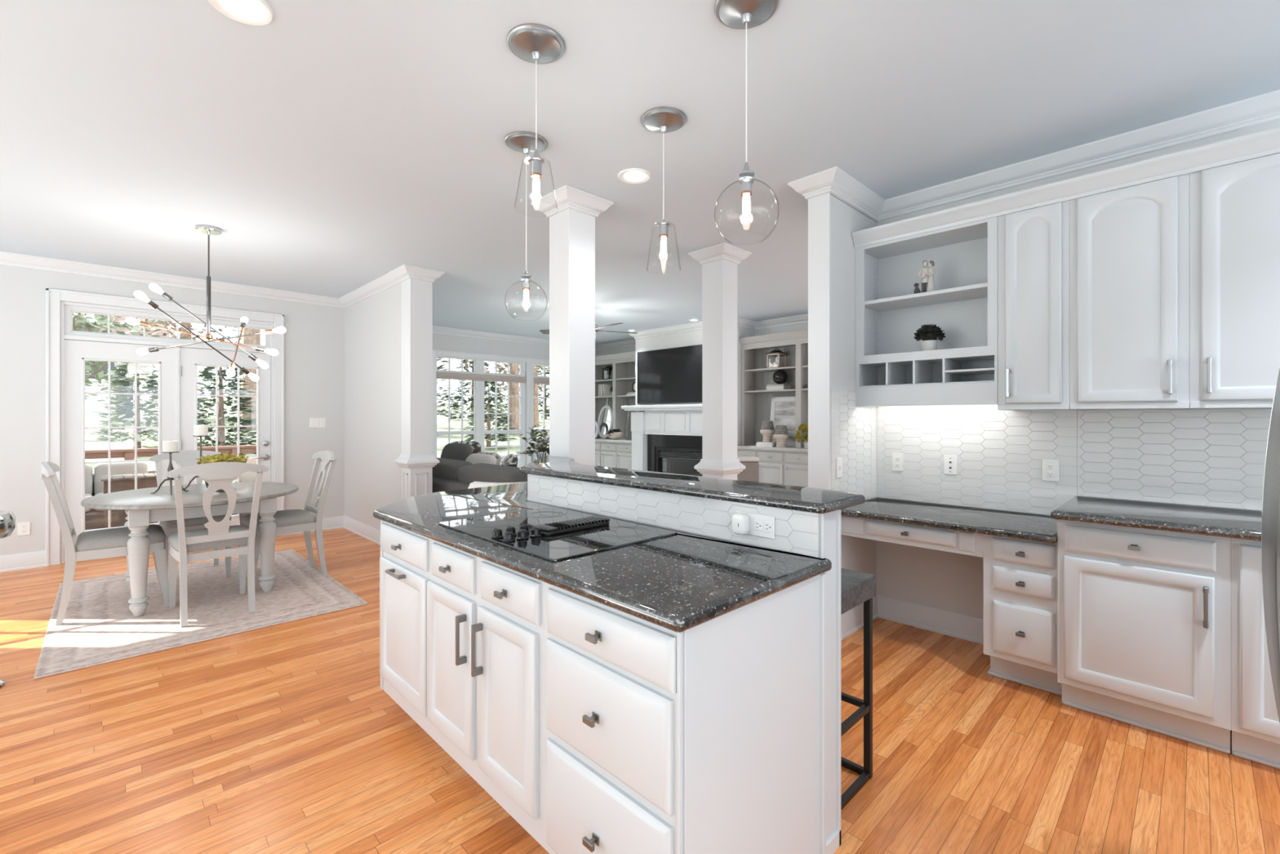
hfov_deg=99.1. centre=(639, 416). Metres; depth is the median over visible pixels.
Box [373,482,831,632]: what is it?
island countertop
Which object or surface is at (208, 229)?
chandelier
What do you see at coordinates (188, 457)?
dining chair
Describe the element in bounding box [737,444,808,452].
countertop
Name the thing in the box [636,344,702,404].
television
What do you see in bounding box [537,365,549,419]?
evergreen
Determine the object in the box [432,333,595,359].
wall
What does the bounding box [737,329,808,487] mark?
bookcase
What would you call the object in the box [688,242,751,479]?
column
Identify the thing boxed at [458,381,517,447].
conifer
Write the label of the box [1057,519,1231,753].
base cabinet
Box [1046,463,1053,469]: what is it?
receptacle
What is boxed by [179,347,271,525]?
door
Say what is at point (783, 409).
framed print
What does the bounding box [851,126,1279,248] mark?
crown molding
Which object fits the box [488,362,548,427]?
tree
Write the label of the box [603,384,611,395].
book
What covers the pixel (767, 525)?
receptacle
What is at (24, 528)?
wall socket
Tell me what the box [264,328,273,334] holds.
socket
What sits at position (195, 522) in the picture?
seat cushion
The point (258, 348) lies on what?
socket
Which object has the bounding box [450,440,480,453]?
cushion
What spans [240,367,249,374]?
socket
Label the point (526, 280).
socket
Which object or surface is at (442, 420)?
lawn
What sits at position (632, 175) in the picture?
recessed light
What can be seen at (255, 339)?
tree
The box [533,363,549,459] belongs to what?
window
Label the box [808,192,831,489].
column
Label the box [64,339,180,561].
door
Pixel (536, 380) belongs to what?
roller shade
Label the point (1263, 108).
trim
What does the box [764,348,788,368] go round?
lantern
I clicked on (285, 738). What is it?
floor
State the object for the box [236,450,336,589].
dining chair
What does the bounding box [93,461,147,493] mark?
cushion
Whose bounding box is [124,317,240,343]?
tree
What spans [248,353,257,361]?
socket
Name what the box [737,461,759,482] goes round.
armchair
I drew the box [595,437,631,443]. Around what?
countertop
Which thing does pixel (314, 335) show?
wall
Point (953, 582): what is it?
wall
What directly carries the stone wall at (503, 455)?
on the lawn
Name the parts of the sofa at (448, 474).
frame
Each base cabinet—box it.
[983,533,1062,695]
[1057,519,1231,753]
[1230,537,1279,768]
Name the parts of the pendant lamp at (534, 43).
cord, bulb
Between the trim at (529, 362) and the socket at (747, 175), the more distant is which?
the trim at (529, 362)
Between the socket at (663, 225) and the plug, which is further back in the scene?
the socket at (663, 225)
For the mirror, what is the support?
on the bookcase at (609, 452)
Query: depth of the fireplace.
8.56 m
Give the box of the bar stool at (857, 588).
[840,568,875,810]
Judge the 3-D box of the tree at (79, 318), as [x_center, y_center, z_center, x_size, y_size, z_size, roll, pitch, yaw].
[-15.033,-1.629,14.593,3.538,4.698,3.499,0,0,-44]
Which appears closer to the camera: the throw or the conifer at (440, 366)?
the throw
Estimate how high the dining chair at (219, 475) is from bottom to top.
1.035 m
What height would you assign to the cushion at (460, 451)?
0.440 m
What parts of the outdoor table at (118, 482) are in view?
leg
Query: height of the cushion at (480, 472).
0.465 m
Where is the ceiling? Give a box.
[0,0,1279,345]
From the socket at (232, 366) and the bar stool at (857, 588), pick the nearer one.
the bar stool at (857, 588)
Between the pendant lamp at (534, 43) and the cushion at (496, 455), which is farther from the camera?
the cushion at (496, 455)
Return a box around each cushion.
[75,524,166,551]
[84,463,93,493]
[84,493,92,511]
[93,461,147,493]
[94,492,103,511]
[159,515,231,528]
[167,524,248,552]
[236,456,256,481]
[241,509,315,529]
[432,457,472,480]
[440,443,472,461]
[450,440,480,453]
[457,462,528,483]
[465,453,496,464]
[477,451,500,465]
[501,453,517,466]
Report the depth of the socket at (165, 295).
3.96 m
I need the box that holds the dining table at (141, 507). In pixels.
[80,481,298,616]
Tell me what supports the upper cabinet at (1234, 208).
attached to the wall at (953, 582)
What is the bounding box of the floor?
[0,528,1279,853]
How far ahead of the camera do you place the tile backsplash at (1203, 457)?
2.92 m
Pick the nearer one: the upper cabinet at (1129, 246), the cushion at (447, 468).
the upper cabinet at (1129, 246)
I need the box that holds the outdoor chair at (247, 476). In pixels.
[231,456,256,515]
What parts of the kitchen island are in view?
handle, knob, door, drawer, knob, door, drawer, handle, handle, knob, door, drawer, knob, knob, knob, drawer, drawer, drawer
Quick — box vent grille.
[532,515,609,535]
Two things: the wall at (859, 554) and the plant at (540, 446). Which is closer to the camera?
the wall at (859, 554)
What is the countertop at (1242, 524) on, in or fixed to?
on the base cabinet at (1144, 615)
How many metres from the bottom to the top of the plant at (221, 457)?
0.308 m
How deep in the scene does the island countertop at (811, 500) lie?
2.02 m
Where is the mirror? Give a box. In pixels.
[597,397,612,438]
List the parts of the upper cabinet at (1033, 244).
handle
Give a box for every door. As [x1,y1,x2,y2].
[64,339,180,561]
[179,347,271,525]
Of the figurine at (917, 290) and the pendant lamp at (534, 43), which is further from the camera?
the figurine at (917, 290)
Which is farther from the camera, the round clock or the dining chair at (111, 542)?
the round clock
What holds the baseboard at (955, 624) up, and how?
attached to the wall at (953, 582)
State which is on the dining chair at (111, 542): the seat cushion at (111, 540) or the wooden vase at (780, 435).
the seat cushion at (111, 540)
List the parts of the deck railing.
post, rail, post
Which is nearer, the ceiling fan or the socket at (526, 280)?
the socket at (526, 280)
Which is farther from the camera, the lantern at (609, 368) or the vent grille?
the lantern at (609, 368)
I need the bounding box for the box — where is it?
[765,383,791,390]
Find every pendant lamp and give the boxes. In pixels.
[504,131,547,320]
[506,23,564,205]
[640,106,686,269]
[714,0,779,244]
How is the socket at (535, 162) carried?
attached to the pendant lamp at (534, 43)
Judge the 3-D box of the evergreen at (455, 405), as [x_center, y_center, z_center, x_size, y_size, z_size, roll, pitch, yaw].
[-9.928,-2.930,32.380,3.288,6.349,3.139,0,0,-44]
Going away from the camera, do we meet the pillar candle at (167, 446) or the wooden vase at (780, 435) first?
the pillar candle at (167, 446)
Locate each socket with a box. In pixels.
[17,521,30,536]
[139,320,151,327]
[146,299,158,308]
[147,346,159,352]
[161,292,173,301]
[229,363,235,368]
[240,321,245,328]
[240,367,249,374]
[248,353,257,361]
[255,346,265,352]
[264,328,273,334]
[520,270,531,290]
[528,149,544,178]
[657,219,670,238]
[735,510,774,539]
[737,162,754,196]
[892,453,903,471]
[1042,459,1058,481]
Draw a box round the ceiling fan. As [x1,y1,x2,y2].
[539,322,637,337]
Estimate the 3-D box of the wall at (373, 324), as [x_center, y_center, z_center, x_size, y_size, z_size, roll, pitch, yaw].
[-3.270,-0.038,6.433,0.200,2.745,2.930,0,0,-44]
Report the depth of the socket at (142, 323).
3.99 m
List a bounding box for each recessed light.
[207,0,273,26]
[617,168,650,183]
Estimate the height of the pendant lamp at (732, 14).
0.802 m
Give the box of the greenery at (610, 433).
[605,428,622,435]
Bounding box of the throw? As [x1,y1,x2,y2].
[737,456,759,462]
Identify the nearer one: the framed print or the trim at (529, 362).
the framed print
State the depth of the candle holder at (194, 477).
4.30 m
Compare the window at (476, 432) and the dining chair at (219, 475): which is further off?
the window at (476, 432)
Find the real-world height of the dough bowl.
0.217 m
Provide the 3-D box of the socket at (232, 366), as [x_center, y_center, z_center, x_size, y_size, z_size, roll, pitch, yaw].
[-2.944,-0.361,3.940,0.033,0.057,0.065,0,0,-30]
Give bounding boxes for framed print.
[769,396,795,446]
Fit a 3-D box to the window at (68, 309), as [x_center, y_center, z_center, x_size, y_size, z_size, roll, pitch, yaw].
[-4.707,-0.888,5.556,1.589,0.275,0.052,0,0,-44]
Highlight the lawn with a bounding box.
[84,397,549,483]
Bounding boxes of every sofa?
[84,461,155,529]
[432,457,528,493]
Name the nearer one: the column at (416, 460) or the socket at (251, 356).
the socket at (251, 356)
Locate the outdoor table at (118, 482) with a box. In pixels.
[101,472,158,528]
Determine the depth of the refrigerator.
1.35 m
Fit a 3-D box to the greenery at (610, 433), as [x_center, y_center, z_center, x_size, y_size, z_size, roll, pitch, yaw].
[-0.450,0.267,9.821,0.322,0.153,0.302,0,0,-44]
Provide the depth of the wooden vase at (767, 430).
7.51 m
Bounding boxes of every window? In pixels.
[64,304,271,349]
[435,355,479,457]
[480,359,524,467]
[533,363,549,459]
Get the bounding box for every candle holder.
[151,451,188,494]
[182,435,208,490]
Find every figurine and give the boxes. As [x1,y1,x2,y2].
[913,283,920,293]
[917,260,935,292]
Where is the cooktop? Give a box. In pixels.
[438,506,677,561]
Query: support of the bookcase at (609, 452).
on the floor
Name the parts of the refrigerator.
door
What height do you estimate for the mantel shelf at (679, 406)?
0.080 m
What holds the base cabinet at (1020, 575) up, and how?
on the floor
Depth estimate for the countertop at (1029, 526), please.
2.94 m
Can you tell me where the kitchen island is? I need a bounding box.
[379,500,840,853]
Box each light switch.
[309,417,325,427]
[835,457,842,478]
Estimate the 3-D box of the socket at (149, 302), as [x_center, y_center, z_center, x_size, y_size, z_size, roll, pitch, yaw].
[-3.415,-0.788,3.824,0.033,0.058,0.065,0,0,23]
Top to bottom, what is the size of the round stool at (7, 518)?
0.860 m
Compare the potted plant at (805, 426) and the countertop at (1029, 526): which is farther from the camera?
the potted plant at (805, 426)
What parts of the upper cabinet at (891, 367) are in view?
shelf, shelf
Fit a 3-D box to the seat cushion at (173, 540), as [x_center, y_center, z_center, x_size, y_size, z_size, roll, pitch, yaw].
[-2.969,0.833,3.794,0.459,0.091,0.450,0,0,-44]
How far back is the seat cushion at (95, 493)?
6.63 m
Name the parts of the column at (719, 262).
moulding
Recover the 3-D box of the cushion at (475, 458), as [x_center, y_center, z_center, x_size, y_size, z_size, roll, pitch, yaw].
[-1.841,0.634,6.116,0.540,0.439,0.277,0,0,40]
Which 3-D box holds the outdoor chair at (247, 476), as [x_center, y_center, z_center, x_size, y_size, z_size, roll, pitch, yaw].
[-5.353,0.974,7.704,0.720,0.844,0.700,0,0,-44]
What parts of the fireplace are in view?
firebox frame, glass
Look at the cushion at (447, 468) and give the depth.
5.70 m
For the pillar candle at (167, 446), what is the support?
on the candle holder at (170, 468)
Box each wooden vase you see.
[760,421,774,442]
[773,425,789,447]
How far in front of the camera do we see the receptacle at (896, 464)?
3.55 m
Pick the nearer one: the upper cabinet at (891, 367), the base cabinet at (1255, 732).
the base cabinet at (1255, 732)
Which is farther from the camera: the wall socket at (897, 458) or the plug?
the wall socket at (897, 458)
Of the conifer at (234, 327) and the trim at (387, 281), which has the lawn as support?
the conifer at (234, 327)
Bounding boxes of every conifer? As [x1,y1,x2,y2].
[88,362,158,448]
[197,337,256,455]
[222,327,241,405]
[436,357,460,417]
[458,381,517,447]
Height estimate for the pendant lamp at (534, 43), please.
0.624 m
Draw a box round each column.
[389,263,444,499]
[530,184,613,465]
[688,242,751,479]
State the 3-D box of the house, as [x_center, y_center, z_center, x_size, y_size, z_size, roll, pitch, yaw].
[-25.037,-2.365,21.952,8.900,7.000,6.600,0,0,-44]
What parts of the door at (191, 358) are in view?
handle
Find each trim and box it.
[0,251,400,308]
[45,288,284,566]
[432,313,808,351]
[432,349,549,465]
[787,89,1279,222]
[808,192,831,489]
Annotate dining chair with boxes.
[40,461,168,625]
[149,449,231,577]
[165,462,269,626]
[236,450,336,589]
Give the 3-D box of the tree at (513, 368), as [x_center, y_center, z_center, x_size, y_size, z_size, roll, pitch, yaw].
[-5.282,-2.938,22.903,4.949,7.421,5.000,0,0,-44]
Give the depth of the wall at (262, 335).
10.37 m
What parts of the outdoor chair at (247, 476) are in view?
frame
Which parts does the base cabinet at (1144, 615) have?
knob, door, drawer, handle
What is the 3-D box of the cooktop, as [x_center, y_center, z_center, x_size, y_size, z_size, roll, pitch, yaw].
[-0.326,0.401,2.045,0.543,0.039,0.776,0,0,-44]
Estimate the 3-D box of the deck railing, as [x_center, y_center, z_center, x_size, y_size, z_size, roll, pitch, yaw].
[-7.760,0.923,7.112,5.250,0.946,0.140,0,0,-44]
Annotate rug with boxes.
[33,549,368,679]
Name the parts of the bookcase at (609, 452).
drawer, door, shelf, shelf, drawer, door, cornice, drawer, door, shelf, shelf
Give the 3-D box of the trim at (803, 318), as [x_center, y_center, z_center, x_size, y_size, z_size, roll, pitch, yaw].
[0.247,-1.358,6.333,4.690,0.105,7.990,0,0,-44]
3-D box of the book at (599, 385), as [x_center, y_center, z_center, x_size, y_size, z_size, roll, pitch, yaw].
[-0.712,-0.504,10.382,0.180,0.232,0.030,0,0,-44]
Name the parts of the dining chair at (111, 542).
crest rail, post, post, seat frame, leg, leg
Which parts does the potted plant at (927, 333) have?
pot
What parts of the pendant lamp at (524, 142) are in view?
cord, bulb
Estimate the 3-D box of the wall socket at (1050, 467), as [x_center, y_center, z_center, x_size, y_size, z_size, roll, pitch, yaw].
[2.244,0.292,2.982,0.010,0.118,0.074,0,0,-44]
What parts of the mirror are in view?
glass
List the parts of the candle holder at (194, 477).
stem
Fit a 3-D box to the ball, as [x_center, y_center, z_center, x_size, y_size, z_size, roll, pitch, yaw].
[1.970,-0.559,7.654,0.208,0.208,0.208,0,0,-44]
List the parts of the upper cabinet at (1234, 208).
handle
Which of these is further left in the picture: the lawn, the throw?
the lawn
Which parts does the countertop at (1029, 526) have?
knob, drawer, desk apron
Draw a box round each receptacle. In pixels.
[754,520,762,530]
[764,521,772,533]
[894,456,900,461]
[894,462,900,467]
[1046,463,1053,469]
[1046,471,1053,476]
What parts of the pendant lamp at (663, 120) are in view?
bulb, cord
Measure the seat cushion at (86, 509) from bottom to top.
0.180 m
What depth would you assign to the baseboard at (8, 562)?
4.78 m
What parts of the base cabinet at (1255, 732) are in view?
door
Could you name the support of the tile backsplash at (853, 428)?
attached to the wall at (859, 554)
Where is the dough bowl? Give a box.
[605,428,624,439]
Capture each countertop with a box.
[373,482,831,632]
[519,455,865,513]
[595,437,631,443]
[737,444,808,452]
[840,497,1057,557]
[1050,496,1262,541]
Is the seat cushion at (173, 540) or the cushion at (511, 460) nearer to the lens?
the seat cushion at (173, 540)
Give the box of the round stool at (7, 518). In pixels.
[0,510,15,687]
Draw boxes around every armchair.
[467,480,527,488]
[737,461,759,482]
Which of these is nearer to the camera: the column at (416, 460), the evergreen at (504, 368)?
the column at (416, 460)
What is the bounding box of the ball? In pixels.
[773,369,787,383]
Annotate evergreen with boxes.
[444,359,499,420]
[491,362,519,417]
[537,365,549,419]
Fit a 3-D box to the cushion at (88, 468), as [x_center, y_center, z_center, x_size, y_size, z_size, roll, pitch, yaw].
[-6.963,0.784,6.590,0.500,0.447,0.214,0,0,-44]
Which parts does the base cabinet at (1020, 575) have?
knob, knob, knob, drawer, drawer, drawer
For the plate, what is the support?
attached to the tile backsplash at (1203, 457)
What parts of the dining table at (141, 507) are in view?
leg, leg, leg, leg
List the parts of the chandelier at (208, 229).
bulb, bulb, bulb, bulb, arm, arm, stem, arm, arm, bulb, arm, bulb, bulb, bulb, bulb, bulb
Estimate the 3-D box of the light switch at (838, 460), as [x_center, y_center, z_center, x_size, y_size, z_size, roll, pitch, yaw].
[1.197,0.304,3.267,0.074,0.120,0.014,0,0,-44]
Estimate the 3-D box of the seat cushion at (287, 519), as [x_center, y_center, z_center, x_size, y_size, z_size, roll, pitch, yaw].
[-2.985,0.833,4.509,0.459,0.091,0.450,0,0,44]
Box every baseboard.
[0,550,45,572]
[284,515,380,545]
[840,594,983,644]
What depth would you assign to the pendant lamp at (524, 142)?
2.78 m
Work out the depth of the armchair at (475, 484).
3.74 m
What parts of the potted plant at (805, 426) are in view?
pot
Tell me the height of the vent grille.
0.022 m
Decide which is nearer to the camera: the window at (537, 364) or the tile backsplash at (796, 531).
the tile backsplash at (796, 531)
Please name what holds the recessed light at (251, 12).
in the ceiling
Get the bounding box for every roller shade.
[435,371,526,382]
[533,377,549,384]
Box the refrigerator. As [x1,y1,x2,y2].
[1261,365,1279,724]
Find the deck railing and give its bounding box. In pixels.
[84,444,256,460]
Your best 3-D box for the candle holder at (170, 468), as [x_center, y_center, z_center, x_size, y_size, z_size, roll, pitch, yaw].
[-3.508,0.418,4.082,0.220,0.309,0.193,0,0,-44]
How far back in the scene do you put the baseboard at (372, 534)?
6.31 m
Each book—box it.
[598,384,600,396]
[600,384,604,395]
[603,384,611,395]
[755,444,776,447]
[756,441,776,444]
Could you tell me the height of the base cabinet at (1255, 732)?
0.876 m
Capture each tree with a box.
[72,311,165,401]
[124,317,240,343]
[240,328,260,431]
[464,360,549,435]
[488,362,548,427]
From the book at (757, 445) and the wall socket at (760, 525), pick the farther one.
the book at (757, 445)
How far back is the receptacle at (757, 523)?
1.76 m
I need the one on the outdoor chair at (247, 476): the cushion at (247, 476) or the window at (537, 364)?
the cushion at (247, 476)
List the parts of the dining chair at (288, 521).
leg, leg, seat frame, post, rail, crest rail, post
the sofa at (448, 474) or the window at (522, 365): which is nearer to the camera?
the sofa at (448, 474)
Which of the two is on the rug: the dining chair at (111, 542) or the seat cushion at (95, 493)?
the dining chair at (111, 542)
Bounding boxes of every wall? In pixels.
[0,264,344,555]
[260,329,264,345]
[344,282,401,529]
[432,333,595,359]
[436,451,549,467]
[595,322,808,460]
[831,194,875,595]
[875,120,1279,618]
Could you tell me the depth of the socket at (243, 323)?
4.46 m
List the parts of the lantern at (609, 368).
frame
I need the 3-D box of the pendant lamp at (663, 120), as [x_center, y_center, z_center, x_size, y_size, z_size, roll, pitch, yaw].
[0.112,-1.053,2.587,0.216,0.714,0.216,0,0,-44]
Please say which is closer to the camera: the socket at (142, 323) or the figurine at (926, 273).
the figurine at (926, 273)
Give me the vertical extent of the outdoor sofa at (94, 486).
0.835 m
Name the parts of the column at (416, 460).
moulding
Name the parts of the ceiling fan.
blade, motor, blade, blade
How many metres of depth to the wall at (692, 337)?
8.32 m
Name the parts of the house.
pane, pane, corner post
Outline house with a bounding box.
[72,312,169,422]
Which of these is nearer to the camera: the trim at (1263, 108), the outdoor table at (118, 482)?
the trim at (1263, 108)
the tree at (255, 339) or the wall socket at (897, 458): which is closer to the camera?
the wall socket at (897, 458)
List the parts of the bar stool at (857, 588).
foot rail, foot rail, foot rail, foot rail, seat, leg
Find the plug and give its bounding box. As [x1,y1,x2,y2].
[731,512,749,534]
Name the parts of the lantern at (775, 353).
frame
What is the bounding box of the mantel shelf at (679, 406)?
[621,404,702,410]
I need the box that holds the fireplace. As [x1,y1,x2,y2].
[621,404,702,476]
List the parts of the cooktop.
knob, knob, knob, knob, knob, knob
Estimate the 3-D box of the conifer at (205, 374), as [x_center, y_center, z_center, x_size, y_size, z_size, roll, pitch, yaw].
[-10.025,-0.319,13.008,2.190,3.126,2.211,0,0,-44]
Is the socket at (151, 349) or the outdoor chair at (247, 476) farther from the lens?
the outdoor chair at (247, 476)
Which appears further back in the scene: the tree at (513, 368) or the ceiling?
the tree at (513, 368)
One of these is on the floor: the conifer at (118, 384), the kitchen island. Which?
the kitchen island
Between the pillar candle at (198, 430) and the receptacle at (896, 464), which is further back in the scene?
the pillar candle at (198, 430)
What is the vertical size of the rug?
0.008 m
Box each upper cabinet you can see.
[854,216,997,406]
[997,200,1071,410]
[1069,173,1190,409]
[1189,152,1279,408]
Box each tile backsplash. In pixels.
[527,473,819,557]
[831,387,876,499]
[875,405,1271,515]
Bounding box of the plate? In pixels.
[943,454,957,475]
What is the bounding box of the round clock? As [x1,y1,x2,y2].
[631,381,635,391]
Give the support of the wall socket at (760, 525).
attached to the tile backsplash at (796, 531)
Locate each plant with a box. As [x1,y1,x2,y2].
[196,451,248,491]
[515,423,549,459]
[795,422,808,448]
[913,323,946,351]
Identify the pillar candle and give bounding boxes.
[162,440,178,452]
[193,425,208,435]
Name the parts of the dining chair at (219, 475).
leg, post, seat frame, crest rail, rail, leg, post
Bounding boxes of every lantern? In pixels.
[600,364,612,379]
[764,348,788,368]
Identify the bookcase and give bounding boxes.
[595,351,635,469]
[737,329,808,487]
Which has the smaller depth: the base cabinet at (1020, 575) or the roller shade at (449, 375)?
the base cabinet at (1020, 575)
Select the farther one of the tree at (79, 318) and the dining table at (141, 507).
the tree at (79, 318)
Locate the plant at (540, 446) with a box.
[515,423,549,459]
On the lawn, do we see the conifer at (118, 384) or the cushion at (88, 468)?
the conifer at (118, 384)
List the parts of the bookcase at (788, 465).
drawer, shelf, shelf, drawer, door, cornice, drawer, door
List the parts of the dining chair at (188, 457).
post, leg, crest rail, seat frame, post, leg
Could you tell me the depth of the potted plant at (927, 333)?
3.21 m
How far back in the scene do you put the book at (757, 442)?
7.48 m
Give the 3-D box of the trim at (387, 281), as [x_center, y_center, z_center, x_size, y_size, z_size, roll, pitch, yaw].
[-5.468,-1.361,3.488,7.060,0.100,1.794,0,0,-44]
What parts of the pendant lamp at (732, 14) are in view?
cord, bulb, lamp shade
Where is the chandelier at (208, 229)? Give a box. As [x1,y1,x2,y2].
[125,224,285,381]
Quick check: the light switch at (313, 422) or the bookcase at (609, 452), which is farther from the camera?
the bookcase at (609, 452)
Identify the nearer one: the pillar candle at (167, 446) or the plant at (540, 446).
the pillar candle at (167, 446)
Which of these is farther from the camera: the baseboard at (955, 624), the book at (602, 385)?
the book at (602, 385)
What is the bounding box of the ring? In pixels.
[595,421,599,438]
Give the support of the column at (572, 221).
on the floor
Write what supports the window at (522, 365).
in the wall at (440, 342)
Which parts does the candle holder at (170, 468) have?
stem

